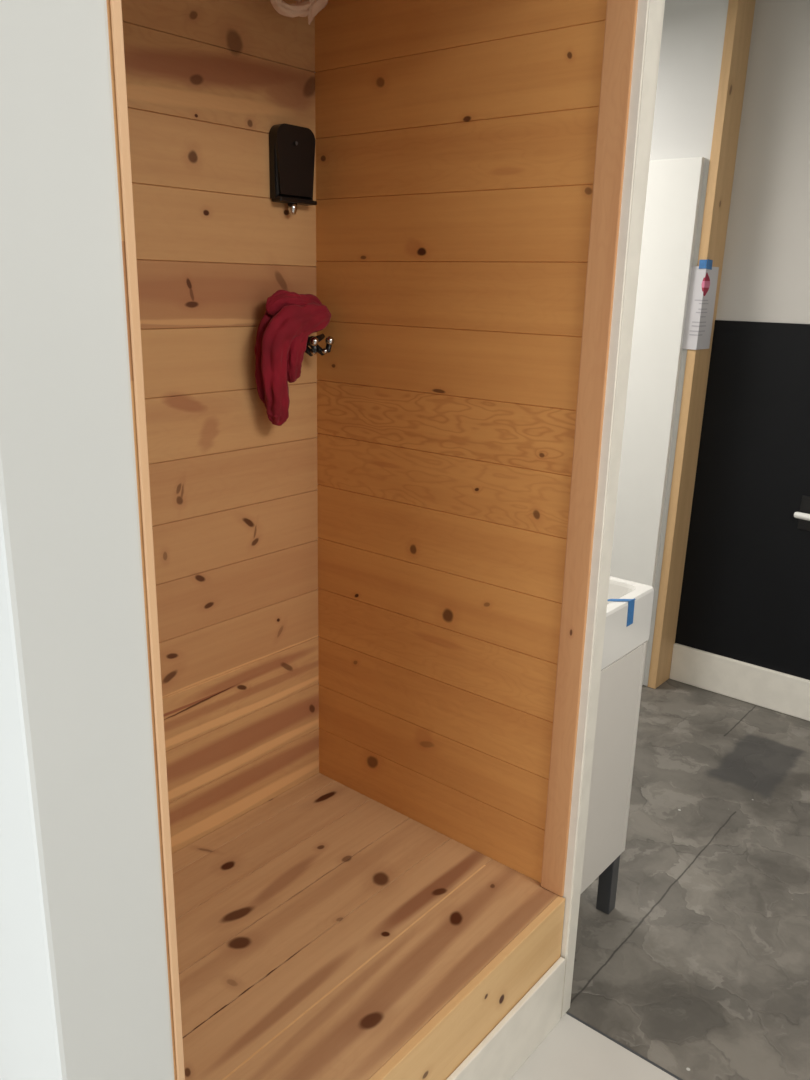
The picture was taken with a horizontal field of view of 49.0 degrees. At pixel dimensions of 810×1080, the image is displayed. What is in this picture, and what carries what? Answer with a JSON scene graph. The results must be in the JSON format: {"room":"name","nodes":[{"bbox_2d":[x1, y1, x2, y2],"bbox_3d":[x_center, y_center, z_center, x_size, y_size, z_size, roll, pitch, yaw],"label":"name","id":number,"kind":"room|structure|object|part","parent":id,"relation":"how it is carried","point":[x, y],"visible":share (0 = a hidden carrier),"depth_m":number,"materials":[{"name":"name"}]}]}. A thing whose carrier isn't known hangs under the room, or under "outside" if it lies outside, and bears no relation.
{"room":"bathroom","nodes":[
{"label":"bathroom","id":0,"kind":"room"},
{"bbox_2d":[0,0,174,1079],"bbox_3d":[-0.662,-0.056,1.148,0.893,2.671,0.146,14,20,38],"label":"wall pier","id":1,"kind":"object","parent":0,"point":[84,985],"visible":1,"depth_m":0.88,"materials":[{"name":"white paint"}]},
{"bbox_2d":[110,0,184,1079],"bbox_3d":[-0.272,0.173,0.978,0.004,2.300,0.010,14,20,38],"label":"strip","id":2,"kind":"object","parent":1,"relation":"attached to","point":[115,5],"visible":1,"depth_m":0.91,"materials":[{"name":"brown wood"}]},
{"bbox_2d":[106,0,176,1079],"bbox_3d":[-0.559,-0.065,1.160,0.752,2.055,0.012,14,20,38],"label":"trim","id":3,"kind":"structure","parent":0,"point":[107,1],"depth_m":0.91,"materials":[{"name":"white paint"}]},
{"bbox_2d":[121,0,318,853],"bbox_3d":[-0.544,-0.246,1.787,0.020,2.055,1.009,14,20,38],"label":"wall","id":4,"kind":"structure","parent":0,"point":[233,491],"depth_m":1.94,"materials":[{"name":"brown wood"}]},
{"bbox_2d":[255,290,330,425],"bbox_3d":[-0.239,-0.405,1.989,0.204,0.297,0.079,-12,21,-39],"label":"cloth","id":5,"kind":"object","parent":4,"relation":"attached to","point":[288,321],"visible":1,"depth_m":1.94,"materials":[{"name":"red fabric"}]},
{"bbox_2d":[269,123,316,214],"bbox_3d":[-0.243,-0.806,1.945,0.030,0.182,0.114,14,20,38],"label":"wall dispenser","id":6,"kind":"object","parent":4,"relation":"attached to","point":[291,147],"visible":1,"depth_m":1.93,"materials":[{"name":"black plastic"}]},
{"bbox_3d":[-0.228,-1.149,1.776,0.126,0.027,0.028,14,20,38],"label":"ceiling hook","id":7,"kind":"object","parent":4,"relation":"attached to","visible":0},
{"bbox_2d":[270,0,327,24],"bbox_3d":[-0.201,-1.111,1.758,0.056,0.169,0.178,14,20,38],"label":"draped cloth","id":8,"kind":"object","parent":7,"relation":"hanging from","point":[310,8],"visible":1,"depth_m":1.75,"materials":[{"name":"beige fabric"}]},
{"bbox_2d":[314,0,664,963],"bbox_3d":[0.070,-0.287,2.006,0.880,2.671,0.118,14,20,38],"label":"wall","id":9,"kind":"structure","parent":0,"point":[456,140],"depth_m":1.91,"materials":[{"name":"brown wood"}]},
{"bbox_2d":[305,334,333,355],"bbox_3d":[-0.216,-0.474,2.037,0.093,0.102,0.071,14,20,38],"label":"coat hook","id":10,"kind":"object","parent":9,"relation":"attached to","point":[312,341],"visible":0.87,"depth_m":2.03,"materials":[{"name":"silver metal"}]},
{"bbox_2d":[541,0,637,896],"bbox_3d":[0.350,-0.179,1.705,0.056,1.999,0.012,14,20,38],"label":"trim","id":11,"kind":"structure","parent":9,"relation":"attached to","point":[621,15],"depth_m":1.68,"materials":[{"name":"brown wood"}]},
{"bbox_2d":[560,0,662,1016],"bbox_3d":[0.393,-0.192,1.700,0.030,2.671,0.056,14,20,38],"label":"trim","id":12,"kind":"structure","parent":9,"relation":"attached to","point":[649,12],"depth_m":1.68,"materials":[{"name":"white paint"}]},
{"bbox_2d":[485,679,809,1079],"bbox_3d":[-0.090,1.225,1.662,6.200,0.050,5.400,14,20,38],"label":"floor","id":13,"kind":"structure","parent":0,"point":[699,966],"depth_m":2.38,"materials":[{"name":"stone"}]},
{"bbox_2d":[172,773,564,1079],"bbox_3d":[-0.264,0.967,1.872,0.774,0.321,1.008,14,20,38],"label":"wooden platform","id":14,"kind":"object","parent":13,"relation":"on","point":[325,931],"visible":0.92,"depth_m":1.83,"materials":[{"name":"brown wood"}]},
{"bbox_2d":[446,957,564,1079],"bbox_3d":[0.029,1.118,1.643,0.012,0.171,1.010,14,20,38],"label":"baseboard","id":15,"kind":"structure","parent":14,"relation":"attached to","point":[505,1049],"depth_m":1.87,"materials":[{"name":"white paint"}]},
{"bbox_2d":[580,576,653,913],"bbox_3d":[0.322,0.477,2.295,0.499,1.054,0.324,14,20,38],"label":"vanity","id":16,"kind":"object","parent":13,"relation":"on","point":[624,648],"depth_m":2.17,"materials":[{"name":"white wood"}]},
{"bbox_3d":[0.545,0.912,2.385,0.038,0.178,0.038,14,20,38],"label":"leg","id":17,"kind":"part","parent":16,"relation":"part of","materials":[{"name":"metal"}]},
{"bbox_3d":[0.498,0.170,2.070,0.084,0.063,0.022,-1,16,-9],"label":"tape strip","id":18,"kind":"part","parent":16,"relation":"part of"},
{"bbox_2d":[601,576,653,670],"bbox_3d":[0.323,0.166,2.213,0.481,0.140,0.319,14,20,38],"label":"basin","id":19,"kind":"object","parent":16,"relation":"in","point":[621,642],"depth_m":2.10,"materials":[{"name":"white ceramic"}]},
{"bbox_3d":[0.406,0.495,2.421,0.471,0.596,0.016,14,20,38],"label":"cabinet door","id":20,"kind":"part","parent":16,"relation":"part of","materials":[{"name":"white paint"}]},
{"bbox_2d":[567,1012,682,1079],"bbox_3d":[1.531,1.410,1.147,3.010,0.051,0.006,14,20,38],"label":"trim","id":21,"kind":"structure","parent":13,"relation":"on","point":[568,1013],"depth_m":1.97,"materials":[{"name":"metal"}]},
{"bbox_2d":[647,0,755,688],"bbox_3d":[1.142,-0.684,3.465,0.035,2.671,0.240,14,20,38],"label":"door frame","id":22,"kind":"structure","parent":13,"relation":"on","point":[740,13],"depth_m":3.42,"materials":[{"name":"brown wood"}]},
{"bbox_2d":[682,266,718,349],"bbox_3d":[1.122,-0.887,3.402,0.077,0.303,0.132,14,20,38],"label":"paper notice","id":23,"kind":"object","parent":22,"relation":"attached to","point":[703,282],"visible":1,"depth_m":3.36,"materials":[{"name":"grey paper"}]},
{"bbox_2d":[699,259,712,269],"bbox_3d":[1.121,-1.027,3.317,0.031,0.036,0.048,14,20,38],"label":"tape piece","id":24,"kind":"object","parent":23,"relation":"attached to","point":[702,263],"visible":1,"depth_m":3.30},
{"bbox_2d":[643,0,728,685],"bbox_3d":[0.196,-0.950,4.314,2.558,2.671,0.390,14,20,38],"label":"wall","id":25,"kind":"structure","parent":0,"point":[693,31],"depth_m":3.25,"materials":[{"name":"white paint"}]},
{"bbox_2d":[610,157,704,684],"bbox_3d":[0.737,-0.464,3.739,0.799,2.078,0.090,14,20,38],"label":"door","id":26,"kind":"structure","parent":25,"relation":"in","point":[674,186],"depth_m":3.47,"materials":[{"name":"white paint"}]},
{"bbox_2d":[675,0,809,679],"bbox_3d":[2.624,-0.364,2.475,3.640,2.671,0.224,14,20,38],"label":"wall","id":27,"kind":"structure","parent":0,"point":[745,597],"depth_m":3.40,"materials":[{"name":"black paint"}]},
{"bbox_2d":[669,643,809,720],"bbox_3d":[2.534,0.868,2.725,3.606,0.161,0.028,14,20,38],"label":"baseboard","id":28,"kind":"structure","parent":27,"relation":"attached to","point":[774,690],"depth_m":3.63,"materials":[{"name":"white paint"}]},
{"bbox_2d":[794,496,809,530],"bbox_3d":[1.560,-0.086,3.317,0.196,0.130,0.053,14,20,38],"label":"wall rail","id":29,"kind":"object","parent":27,"relation":"attached to","point":[803,515],"visible":1,"depth_m":3.36,"materials":[{"name":"white plastic"}]},
{"bbox_3d":[1.551,-0.075,3.310,0.196,0.030,0.026,14,20,38],"label":"rod","id":30,"kind":"part","parent":29,"relation":"part of","materials":[{"name":"white paint"}]}
]}

